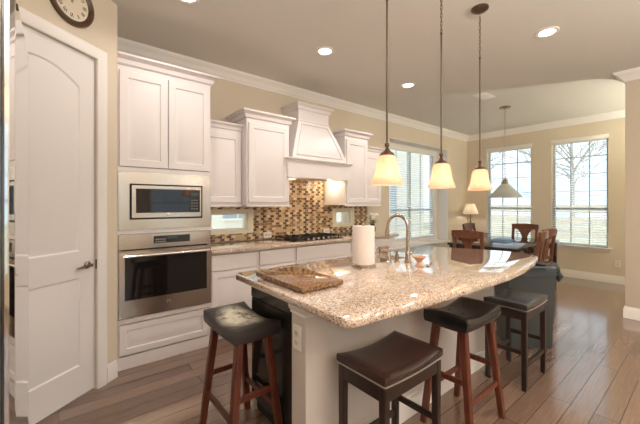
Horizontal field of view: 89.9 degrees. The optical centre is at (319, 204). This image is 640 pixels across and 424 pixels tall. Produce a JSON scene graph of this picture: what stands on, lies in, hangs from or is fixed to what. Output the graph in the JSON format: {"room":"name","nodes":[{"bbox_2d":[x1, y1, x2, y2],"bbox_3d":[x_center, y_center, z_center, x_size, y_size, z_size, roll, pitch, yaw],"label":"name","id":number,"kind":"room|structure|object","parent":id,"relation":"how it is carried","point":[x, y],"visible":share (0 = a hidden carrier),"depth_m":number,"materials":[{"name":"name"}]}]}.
{"room":"kitchen","nodes":[
{"label":"kitchen","id":0,"kind":"room"},
{"bbox_2d":[17,0,116,388],"bbox_3d":[-1.826,-0.110,1.776,0.100,2.940,1.578,0,0,12],"label":"wall","id":1,"kind":"structure","parent":0,"point":[102,33],"depth_m":2.45,"materials":[{"name":"beige paint"}]},
{"bbox_2d":[22,24,96,423],"bbox_3d":[-1.732,0.141,2.000,0.092,2.415,0.769,0,0,12],"label":"door","id":2,"kind":"structure","parent":1,"relation":"in","point":[61,77],"depth_m":2.11,"materials":[{"name":"white wood"}]},
{"bbox_2d":[18,6,106,388],"bbox_3d":[-1.717,0.106,1.989,0.022,2.508,0.916,0,0,12],"label":"trim","id":3,"kind":"structure","parent":1,"relation":"attached to","point":[27,17],"depth_m":2.37,"materials":[{"name":"white wood"}]},
{"bbox_2d":[50,0,93,27],"bbox_3d":[-1.674,-1.375,2.169,0.028,0.324,0.324,0,0,12],"label":"wall clock","id":4,"kind":"object","parent":1,"relation":"attached to","point":[78,13],"visible":1,"depth_m":2.20,"materials":[{"name":"brown metal"}]},
{"bbox_2d":[107,360,117,382],"bbox_3d":[-1.612,1.292,2.485,0.016,0.135,0.090,0,0,12],"label":"baseboard","id":5,"kind":"structure","parent":1,"relation":"attached to","point":[112,368],"depth_m":2.48,"materials":[{"name":"white wood"}]},
{"bbox_2d":[117,5,117,362],"bbox_3d":[-1.913,-0.110,2.914,0.008,2.940,0.956,0,0,-39],"label":"wall","id":6,"kind":"structure","parent":0,"point":[117,5],"depth_m":2.55,"materials":[{"name":"beige paint"}]},
{"bbox_2d":[36,276,639,423],"bbox_3d":[2.700,1.420,2.069,8.700,0.120,8.200,0,0,-39],"label":"floor","id":7,"kind":"structure","parent":0,"point":[592,375],"depth_m":2.42,"materials":[{"name":"brown wood"}]},
{"bbox_2d":[0,0,28,423],"bbox_3d":[-0.760,0.487,0.252,0.740,1.745,0.906,0,0,-39],"label":"refrigerator","id":8,"kind":"object","parent":7,"relation":"on","point":[14,58],"visible":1,"depth_m":0.56,"materials":[{"name":"grey metal"}]},
{"bbox_2d":[118,51,219,371],"bbox_3d":[-1.490,0.068,3.069,0.832,2.585,0.640,0,0,-39],"label":"tall cabinet","id":9,"kind":"object","parent":7,"relation":"on","point":[164,108],"visible":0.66,"depth_m":2.80,"materials":[{"name":"white wood"}]},
{"bbox_2d":[118,171,209,230],"bbox_3d":[-1.476,-0.027,2.998,0.753,0.480,0.458,0,0,-39],"label":"microwave","id":10,"kind":"object","parent":9,"relation":"in","point":[145,200],"visible":0.99,"depth_m":2.80,"materials":[{"name":"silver metal"}]},
{"bbox_2d":[118,230,210,319],"bbox_3d":[-1.488,0.594,3.014,0.753,0.691,0.618,0,0,-39],"label":"wall oven","id":11,"kind":"object","parent":9,"relation":"in","point":[160,271],"visible":0.99,"depth_m":2.79,"materials":[{"name":"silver metal"}]},
{"bbox_2d":[210,250,257,338],"bbox_3d":[-1.037,0.923,3.479,0.514,0.874,0.576,0,0,-39],"label":"base cabinet","id":12,"kind":"object","parent":7,"relation":"on","point":[225,289],"visible":0.48,"depth_m":3.23,"materials":[{"name":"white wood"}]},
{"bbox_2d":[199,301,282,423],"bbox_3d":[-0.469,1.001,1.884,0.336,0.718,0.457,0,0,-39],"label":"stool","id":13,"kind":"object","parent":7,"relation":"on","point":[238,324],"visible":1,"depth_m":1.80,"materials":[{"name":"black leather"}]},
{"bbox_2d":[258,247,294,269],"bbox_3d":[-0.651,0.923,3.794,0.478,0.874,0.576,0,0,-39],"label":"base cabinet","id":14,"kind":"object","parent":7,"relation":"on","point":[277,257],"visible":0.29,"depth_m":3.56,"materials":[{"name":"white wood"}]},
{"bbox_2d":[295,241,349,263],"bbox_3d":[-0.116,0.923,4.229,0.898,0.874,0.576,0,0,-39],"label":"base cabinet","id":15,"kind":"object","parent":7,"relation":"on","point":[317,252],"visible":0.26,"depth_m":3.97,"materials":[{"name":"white wood"}]},
{"bbox_2d":[210,232,398,254],"bbox_3d":[-0.105,0.466,4.213,2.884,0.039,0.607,0,0,-39],"label":"countertop","id":16,"kind":"structure","parent":15,"relation":"on","point":[261,244],"depth_m":3.65,"materials":[{"name":"stone"}]},
{"bbox_2d":[275,233,343,241],"bbox_3d":[-0.132,0.422,4.154,0.800,0.046,0.430,0,0,-39],"label":"gas cooktop","id":17,"kind":"object","parent":16,"relation":"in","point":[311,236],"visible":1,"depth_m":4.07,"materials":[{"name":"grey metal"}]},
{"bbox_2d":[365,213,377,229],"bbox_3d":[0.818,0.290,5.004,0.192,0.310,0.199,0,0,-20],"label":"flower vase","id":18,"kind":"object","parent":16,"relation":"on","point":[372,215],"visible":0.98,"depth_m":4.97,"materials":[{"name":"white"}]},
{"bbox_2d":[350,241,352,255],"bbox_3d":[0.415,0.923,4.662,0.468,0.874,0.576,0,0,-39],"label":"base cabinet","id":19,"kind":"object","parent":7,"relation":"on","point":[351,242],"visible":0.11,"depth_m":4.31,"materials":[{"name":"white wood"}]},
{"bbox_2d":[254,258,493,423],"bbox_3d":[0.521,0.923,2.442,2.118,0.874,0.730,0,0,-39],"label":"kitchen island","id":20,"kind":"object","parent":7,"relation":"on","point":[315,369],"visible":0.38,"depth_m":1.70,"materials":[{"name":"beige paint"}]},
{"bbox_2d":[251,286,291,423],"bbox_3d":[-0.057,0.926,2.063,0.554,0.868,0.578,0,0,-39],"label":"dishwasher","id":21,"kind":"object","parent":20,"relation":"in","point":[266,305],"visible":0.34,"depth_m":1.86,"materials":[{"name":"black metal"}]},
{"bbox_2d":[293,323,301,351],"bbox_3d":[-0.113,0.650,1.565,0.009,0.120,0.072,0,0,-39],"label":"wall outlet","id":22,"kind":"object","parent":20,"relation":"attached to","point":[297,330],"visible":1,"depth_m":1.56,"materials":[{"name":"white plastic"}]},
{"bbox_2d":[236,246,537,327],"bbox_3d":[0.736,0.465,2.391,2.444,0.038,1.154,0,0,-39],"label":"island countertop","id":23,"kind":"structure","parent":20,"relation":"on","point":[384,291],"depth_m":1.88,"materials":[{"name":"stone"}]},
{"bbox_2d":[256,266,342,292],"bbox_3d":[-0.125,0.430,1.868,0.305,0.031,0.485,0,0,-39],"label":"cutting board","id":24,"kind":"object","parent":23,"relation":"on","point":[299,279],"visible":1,"depth_m":1.79,"materials":[{"name":"brown wood"}]},
{"bbox_2d":[351,222,375,268],"bbox_3d":[0.313,0.285,2.308,0.176,0.320,0.176,0,0,-39],"label":"paper towel holder","id":25,"kind":"object","parent":23,"relation":"on","point":[363,235],"visible":1,"depth_m":2.24,"materials":[{"name":"white paper"}]},
{"bbox_2d":[377,246,390,252],"bbox_3d":[0.593,0.416,2.978,0.165,0.057,0.038,0,0,-39],"label":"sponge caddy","id":26,"kind":"object","parent":23,"relation":"on","point":[380,248],"visible":0.83,"depth_m":2.94,"materials":[{"name":"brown metal"}]},
{"bbox_2d":[381,249,391,262],"bbox_3d":[0.515,0.394,2.473,0.079,0.103,0.043,0,0,38],"label":"soap pump","id":27,"kind":"object","parent":23,"relation":"on","point":[388,250],"visible":1,"depth_m":2.45,"materials":[{"name":"silver metal"}]},
{"bbox_2d":[390,250,399,261],"bbox_3d":[0.583,0.402,2.502,0.079,0.088,0.043,0,0,38],"label":"soap pump","id":28,"kind":"object","parent":23,"relation":"on","point":[396,251],"visible":0.97,"depth_m":2.48,"materials":[{"name":"silver metal"}]},
{"bbox_2d":[385,214,414,262],"bbox_3d":[0.636,0.260,2.549,0.117,0.370,0.246,0,0,-39],"label":"gooseneck faucet","id":29,"kind":"object","parent":23,"relation":"on","point":[408,254],"visible":1,"depth_m":2.46,"materials":[{"name":"silver metal"}]},
{"bbox_2d":[412,255,425,266],"bbox_3d":[0.712,0.410,2.301,0.100,0.071,0.100,0,0,-39],"label":"dish","id":30,"kind":"object","parent":23,"relation":"on","point":[418,258],"visible":1,"depth_m":2.28,"materials":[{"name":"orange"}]},
{"bbox_2d":[375,237,394,252],"bbox_3d":[0.782,0.923,4.960,0.473,0.874,0.576,0,0,-39],"label":"base cabinet","id":31,"kind":"object","parent":7,"relation":"on","point":[390,242],"visible":0.21,"depth_m":4.74,"materials":[{"name":"white wood"}]},
{"bbox_2d":[336,330,442,423],"bbox_3d":[0.353,1.043,1.602,0.459,0.634,0.310,0,0,-39],"label":"stool","id":32,"kind":"object","parent":7,"relation":"on","point":[387,368],"visible":1,"depth_m":1.55,"materials":[{"name":"brown leather"}]},
{"bbox_2d":[420,296,505,423],"bbox_3d":[0.906,1.001,2.031,0.457,0.718,0.336,0,0,-39],"label":"stool","id":33,"kind":"object","parent":7,"relation":"on","point":[464,315],"visible":0.98,"depth_m":1.98,"materials":[{"name":"brown wood"}]},
{"bbox_2d":[452,230,484,249],"bbox_3d":[2.233,0.862,4.629,0.512,0.997,0.452,0,0,-39],"label":"dining chair","id":34,"kind":"object","parent":7,"relation":"on","point":[467,237],"visible":0.37,"depth_m":4.47,"materials":[{"name":"brown wood"}]},
{"bbox_2d":[462,223,475,230],"bbox_3d":[3.033,0.862,6.048,0.452,0.997,0.512,0,0,-39],"label":"dining chair","id":35,"kind":"object","parent":7,"relation":"on","point":[466,226],"visible":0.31,"depth_m":6.24,"materials":[{"name":"brown wood"}]},
{"bbox_2d":[447,236,558,285],"bbox_3d":[3.008,0.980,5.207,1.800,0.760,1.000,0,0,-39],"label":"dining table","id":36,"kind":"object","parent":7,"relation":"on","point":[521,245],"visible":0.49,"depth_m":4.90,"materials":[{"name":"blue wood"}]},
{"bbox_2d":[490,238,515,242],"bbox_3d":[2.947,0.580,5.171,0.340,0.040,0.260,0,0,-39],"label":"folded linens","id":37,"kind":"object","parent":36,"relation":"on","point":[503,240],"visible":1,"depth_m":5.10,"materials":[{"name":"blue fabric"}]},
{"bbox_2d":[483,287,547,391],"bbox_3d":[1.567,1.043,2.565,0.459,0.634,0.310,0,0,-39],"label":"stool","id":38,"kind":"object","parent":7,"relation":"on","point":[530,304],"visible":0.94,"depth_m":2.49,"materials":[{"name":"black wood"}]},
{"bbox_2d":[511,223,538,254],"bbox_3d":[3.678,0.862,5.882,0.512,0.997,0.452,0,0,-39],"label":"dining chair","id":39,"kind":"object","parent":7,"relation":"on","point":[524,229],"visible":0.36,"depth_m":6.01,"materials":[{"name":"brown wood"}]},
{"bbox_2d":[495,261,563,348],"bbox_3d":[2.041,0.958,3.154,0.542,0.805,0.332,0,0,4],"label":"trash can","id":40,"kind":"object","parent":7,"relation":"on","point":[541,278],"visible":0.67,"depth_m":3.02,"materials":[{"name":"grey plastic"}]},
{"bbox_2d":[534,231,549,262],"bbox_3d":[2.912,0.862,4.555,0.452,0.997,0.512,0,0,-44],"label":"dining chair","id":41,"kind":"object","parent":7,"relation":"on","point":[543,236],"visible":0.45,"depth_m":4.37,"materials":[{"name":"brown wood"}]},
{"bbox_2d":[538,228,557,292],"bbox_3d":[3.312,0.862,4.984,0.452,0.997,0.512,0,0,-33],"label":"dining chair","id":42,"kind":"object","parent":7,"relation":"on","point":[553,232],"visible":0.34,"depth_m":4.85,"materials":[{"name":"brown wood"}]},
{"bbox_3d":[3.393,0.993,7.094,0.460,0.735,0.480,0,0,-39],"label":"side table","id":43,"kind":"object","parent":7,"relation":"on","visible":0},
{"bbox_2d":[462,204,477,222],"bbox_3d":[3.338,0.307,7.114,0.330,0.635,0.328,0,0,-39],"label":"table lamp","id":44,"kind":"object","parent":43,"relation":"on","point":[470,209],"visible":0.7,"depth_m":7.02,"materials":[{"name":"beige fabric"}]},
{"bbox_2d":[210,79,466,249],"bbox_3d":[0.618,-0.110,5.393,7.048,2.940,0.308,0,0,-39],"label":"wall","id":45,"kind":"structure","parent":0,"point":[226,97],"depth_m":4.69,"materials":[{"name":"beige paint"}]},
{"bbox_2d":[210,119,242,206],"bbox_3d":[-1.130,-0.423,3.534,0.439,0.903,0.366,0,0,-39],"label":"upper cabinet","id":46,"kind":"object","parent":45,"relation":"attached to","point":[225,137],"visible":0.65,"depth_m":3.43,"materials":[{"name":"white wood"}]},
{"bbox_2d":[210,209,252,234],"bbox_3d":[-1.093,0.207,3.841,0.615,0.295,0.074,0,0,-39],"label":"window","id":47,"kind":"structure","parent":45,"relation":"in","point":[248,213],"depth_m":3.87,"materials":[{"name":"beige"}]},
{"bbox_2d":[225,108,295,206],"bbox_3d":[-0.702,-0.498,3.797,0.671,1.053,0.497,0,0,-39],"label":"upper cabinet","id":48,"kind":"object","parent":45,"relation":"attached to","point":[265,135],"visible":0.95,"depth_m":3.60,"materials":[{"name":"white wood"}]},
{"bbox_2d":[263,232,271,237],"bbox_3d":[-0.676,0.394,4.134,0.120,0.072,0.009,0,0,-39],"label":"wall outlet","id":49,"kind":"object","parent":45,"relation":"attached to","point":[265,234],"visible":1,"depth_m":4.13,"materials":[{"name":"white plastic"}]},
{"bbox_2d":[118,37,468,141],"bbox_3d":[0.743,-1.524,5.241,7.046,0.112,0.100,0,0,-39],"label":"trim","id":50,"kind":"structure","parent":45,"relation":"attached to","point":[124,45],"depth_m":4.07,"materials":[{"name":"white wood"}]},
{"bbox_2d":[281,101,352,182],"bbox_3d":[-0.127,-0.789,4.250,1.078,0.971,0.521,0,0,-39],"label":"range hood","id":51,"kind":"object","parent":45,"relation":"attached to","point":[315,155],"visible":0.72,"depth_m":4.10,"materials":[{"name":"white wood"}]},
{"bbox_2d":[333,208,353,226],"bbox_3d":[0.350,0.203,5.016,0.465,0.285,0.074,0,0,-39],"label":"window","id":52,"kind":"structure","parent":45,"relation":"in","point":[350,211],"depth_m":5.02,"materials":[{"name":"beige"}]},
{"bbox_2d":[325,128,372,205],"bbox_3d":[0.400,-0.498,4.695,0.572,1.053,0.497,0,0,-39],"label":"upper cabinet","id":53,"kind":"object","parent":45,"relation":"attached to","point":[353,144],"visible":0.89,"depth_m":4.52,"materials":[{"name":"white wood"}]},
{"bbox_2d":[367,146,384,205],"bbox_3d":[0.723,-0.423,5.042,0.482,0.903,0.366,0,0,-39],"label":"upper cabinet","id":54,"kind":"object","parent":45,"relation":"attached to","point":[374,192],"visible":0.41,"depth_m":4.92,"materials":[{"name":"white wood"}]},
{"bbox_2d":[390,150,409,237],"bbox_3d":[1.497,-0.205,6.287,0.820,1.810,0.054,0,0,-39],"label":"window","id":55,"kind":"structure","parent":45,"relation":"in","point":[408,153],"depth_m":6.51,"materials":[{"name":"grey plastic"}]},
{"bbox_2d":[390,146,412,239],"bbox_3d":[1.539,-0.206,6.235,0.804,1.796,0.056,0,0,-39],"label":"window blind","id":56,"kind":"object","parent":55,"relation":"attached to","point":[391,147],"visible":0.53,"depth_m":6.27,"materials":[{"name":"white plastic"}]},
{"bbox_2d":[389,137,447,244],"bbox_3d":[1.923,-0.202,6.429,2.000,1.976,0.259,0,0,-39],"label":"trim","id":57,"kind":"structure","parent":45,"relation":"attached to","point":[440,203],"depth_m":6.99,"materials":[{"name":"white"}]},
{"bbox_2d":[410,153,431,235],"bbox_3d":[2.133,-0.205,6.805,0.820,1.810,0.054,0,0,-39],"label":"window","id":58,"kind":"structure","parent":45,"relation":"in","point":[430,157],"depth_m":6.94,"materials":[{"name":"grey plastic"}]},
{"bbox_2d":[411,150,434,237],"bbox_3d":[2.175,-0.206,6.753,0.804,1.796,0.056,0,0,-39],"label":"window blind","id":59,"kind":"object","parent":58,"relation":"attached to","point":[414,151],"visible":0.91,"depth_m":6.73,"materials":[{"name":"white plastic"}]},
{"bbox_2d":[394,240,450,249],"bbox_3d":[1.932,0.803,6.418,2.120,0.034,0.283,0,0,-39],"label":"trim","id":60,"kind":"structure","parent":45,"relation":"attached to","point":[402,246],"depth_m":6.42,"materials":[{"name":"white wood"}]},
{"bbox_2d":[111,0,639,134],"bbox_3d":[2.700,-1.640,2.069,8.700,0.120,8.200,0,0,-39],"label":"ceiling","id":61,"kind":"structure","parent":0,"point":[568,73],"depth_m":3.25,"materials":[{"name":"beige paint"}]},
{"bbox_2d":[179,0,199,3],"bbox_3d":[-1.009,-1.575,2.428,0.190,0.010,0.189,0,0,-39],"label":"recessed light","id":62,"kind":"object","parent":61,"relation":"in","point":[183,1],"visible":1,"depth_m":2.49,"materials":[{"name":"white"}]},
{"bbox_2d":[316,47,333,55],"bbox_3d":[0.052,-1.575,3.304,0.190,0.010,0.189,0,0,-39],"label":"recessed light","id":63,"kind":"object","parent":61,"relation":"in","point":[323,51],"visible":1,"depth_m":3.30,"materials":[{"name":"white"}]},
{"bbox_2d":[371,0,403,185],"bbox_3d":[0.387,-0.846,1.849,0.188,1.466,0.188,0,0,-39],"label":"pendant lamp","id":64,"kind":"object","parent":61,"relation":"hanging from","point":[387,173],"visible":1,"depth_m":1.81,"materials":[{"name":"white glass"}]},
{"bbox_2d":[401,82,414,87],"bbox_3d":[1.166,-1.575,4.246,0.190,0.010,0.189,0,0,-39],"label":"recessed light","id":65,"kind":"object","parent":61,"relation":"in","point":[408,84],"visible":1,"depth_m":4.24,"materials":[{"name":"white"}]},
{"bbox_2d":[427,0,455,188],"bbox_3d":[0.839,-0.846,2.217,0.188,1.466,0.188,0,0,-39],"label":"pendant lamp","id":66,"kind":"object","parent":61,"relation":"hanging from","point":[441,177],"visible":1,"depth_m":2.19,"materials":[{"name":"beige glass"}]},
{"bbox_2d":[467,3,492,190],"bbox_3d":[1.288,-0.846,2.583,0.188,1.466,0.188,0,0,-39],"label":"pendant lamp","id":67,"kind":"object","parent":61,"relation":"hanging from","point":[480,181],"visible":1,"depth_m":2.56,"materials":[{"name":"beige glass"}]},
{"bbox_2d":[473,92,494,99],"bbox_3d":[2.394,-1.572,4.678,0.320,0.015,0.180,0,0,-39],"label":"ceiling vent","id":68,"kind":"object","parent":61,"relation":"in","point":[484,95],"visible":0.9,"depth_m":4.66,"materials":[{"name":"white metal"}]},
{"bbox_2d":[488,105,522,197],"bbox_3d":[3.005,-0.845,5.206,0.500,1.470,0.500,0,0,-39],"label":"dining pendant","id":69,"kind":"object","parent":61,"relation":"hanging from","point":[504,190],"visible":1,"depth_m":5.14,"materials":[{"name":"silver metal"}]},
{"bbox_2d":[535,26,559,37],"bbox_3d":[2.082,-1.575,2.940,0.190,0.010,0.189,0,0,-39],"label":"recessed light","id":70,"kind":"object","parent":61,"relation":"in","point":[549,31],"visible":1,"depth_m":2.93,"materials":[{"name":"white"}]},
{"bbox_2d":[467,117,624,276],"bbox_3d":[5.018,-0.110,5.697,0.160,2.940,5.500,0,0,-39],"label":"wall","id":71,"kind":"structure","parent":0,"point":[541,149],"depth_m":6.12,"materials":[{"name":"beige paint"}]},
{"bbox_2d":[486,144,531,152],"bbox_3d":[3.996,-1.192,6.821,0.045,0.073,0.889,0,0,-39],"label":"trim","id":72,"kind":"structure","parent":71,"relation":"attached to","point":[523,145],"depth_m":6.77,"materials":[{"name":"white wood"}]},
{"bbox_2d":[489,150,530,235],"bbox_3d":[4.086,-0.220,6.894,0.054,1.960,0.865,0,0,-39],"label":"window","id":73,"kind":"structure","parent":71,"relation":"in","point":[517,162],"depth_m":7.01,"materials":[{"name":"grey plastic"}]},
{"bbox_2d":[488,147,530,237],"bbox_3d":[4.032,-0.222,6.851,0.056,1.952,0.857,0,0,-39],"label":"window blind","id":74,"kind":"object","parent":73,"relation":"attached to","point":[530,147],"visible":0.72,"depth_m":6.81,"materials":[{"name":"white plastic"}]},
{"bbox_2d":[468,109,624,140],"bbox_3d":[5.030,-1.524,5.476,0.100,0.112,5.144,0,0,-39],"label":"trim","id":75,"kind":"structure","parent":71,"relation":"attached to","point":[620,113],"depth_m":6.14,"materials":[{"name":"white wood"}]},
{"bbox_2d":[551,133,608,144],"bbox_3d":[4.751,-1.192,5.894,0.045,0.073,0.849,0,0,-39],"label":"trim","id":76,"kind":"structure","parent":71,"relation":"attached to","point":[601,136],"depth_m":5.85,"materials":[{"name":"white wood"}]},
{"bbox_2d":[553,139,607,245],"bbox_3d":[4.840,-0.220,5.967,0.054,1.960,0.825,0,0,-39],"label":"window","id":77,"kind":"structure","parent":71,"relation":"in","point":[554,151],"depth_m":6.07,"materials":[{"name":"grey plastic"}]},
{"bbox_2d":[552,138,607,246],"bbox_3d":[4.787,-0.222,5.924,0.056,1.952,0.817,0,0,-39],"label":"window blind","id":78,"kind":"object","parent":77,"relation":"attached to","point":[598,143],"visible":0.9,"depth_m":5.88,"materials":[{"name":"white plastic"}]},
{"bbox_2d":[557,243,611,252],"bbox_3d":[4.764,0.802,5.906,0.150,0.085,0.925,0,0,-39],"label":"trim","id":79,"kind":"structure","parent":71,"relation":"attached to","point":[559,246],"depth_m":5.80,"materials":[{"name":"white wood"}]},
{"bbox_2d":[561,269,624,284],"bbox_3d":[5.062,1.292,5.504,0.016,0.135,5.146,0,0,-39],"label":"baseboard","id":80,"kind":"structure","parent":71,"relation":"attached to","point":[565,272],"depth_m":5.71,"materials":[{"name":"white wood"}]},
{"bbox_2d":[615,260,620,266],"bbox_3d":[5.088,1.015,5.476,0.009,0.120,0.072,0,0,-39],"label":"wall outlet","id":81,"kind":"object","parent":71,"relation":"attached to","point":[617,262],"visible":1,"depth_m":5.47,"materials":[{"name":"white plastic"}]},
{"bbox_2d":[625,79,639,308],"bbox_3d":[5.196,-0.110,2.084,0.150,2.940,4.672,0,0,-39],"label":"wall","id":82,"kind":"structure","parent":0,"point":[632,88],"depth_m":3.80,"materials":[{"name":"beige paint"}]},
{"bbox_2d":[613,67,639,83],"bbox_3d":[5.164,-1.524,2.123,0.350,0.112,4.772,0,0,-39],"label":"trim","id":83,"kind":"structure","parent":82,"relation":"attached to","point":[624,76],"depth_m":3.79,"materials":[{"name":"white wood"}]},
{"bbox_2d":[623,306,639,320],"bbox_3d":[5.191,1.292,2.090,0.182,0.135,4.688,0,0,-39],"label":"baseboard","id":84,"kind":"structure","parent":82,"relation":"attached to","point":[628,312],"depth_m":3.79,"materials":[{"name":"white wood"}]},
{"label":"outside","id":85,"kind":"structure","parent":0,"visible":0},
{"bbox_2d":[394,215,606,244],"bbox_3d":[4.599,1.635,10.191,70.000,0.250,70.000,0,0,-39],"label":"ground","id":86,"kind":"structure","parent":85,"point":[492,223],"depth_m":18.46,"materials":[{"name":"beige"}]},
{"bbox_2d":[212,149,423,231],"bbox_3d":[-1.454,-1.190,16.835,15.000,5.400,6.050,0,0,-39],"label":"neighbor house","id":87,"kind":"structure","parent":86,"relation":"on","point":[218,221],"depth_m":17.94,"materials":[{"name":"beige"}]},
{"bbox_2d":[491,152,503,187],"bbox_3d":[17.313,-6.011,35.733,10.266,15.046,9.623,0,0,6],"label":"bare tree","id":88,"kind":"object","parent":86,"relation":"on","point":[497,154],"visible":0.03,"depth_m":33.43,"materials":[{"name":"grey plant"}]},
{"bbox_2d":[491,206,606,238],"bbox_3d":[8.223,0.735,10.562,0.130,1.550,10.100,0,0,-39],"label":"fence","id":89,"kind":"object","parent":86,"relation":"on","point":[493,218],"visible":0.07,"depth_m":10.59,"materials":[{"name":"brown wood"}]},
{"bbox_2d":[504,140,606,217],"bbox_3d":[19.391,-5.893,25.412,9.700,14.809,9.411,0,0,20],"label":"bare tree","id":90,"kind":"object","parent":86,"relation":"on","point":[524,152],"visible":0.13,"depth_m":24.92,"materials":[{"name":"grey plant"}]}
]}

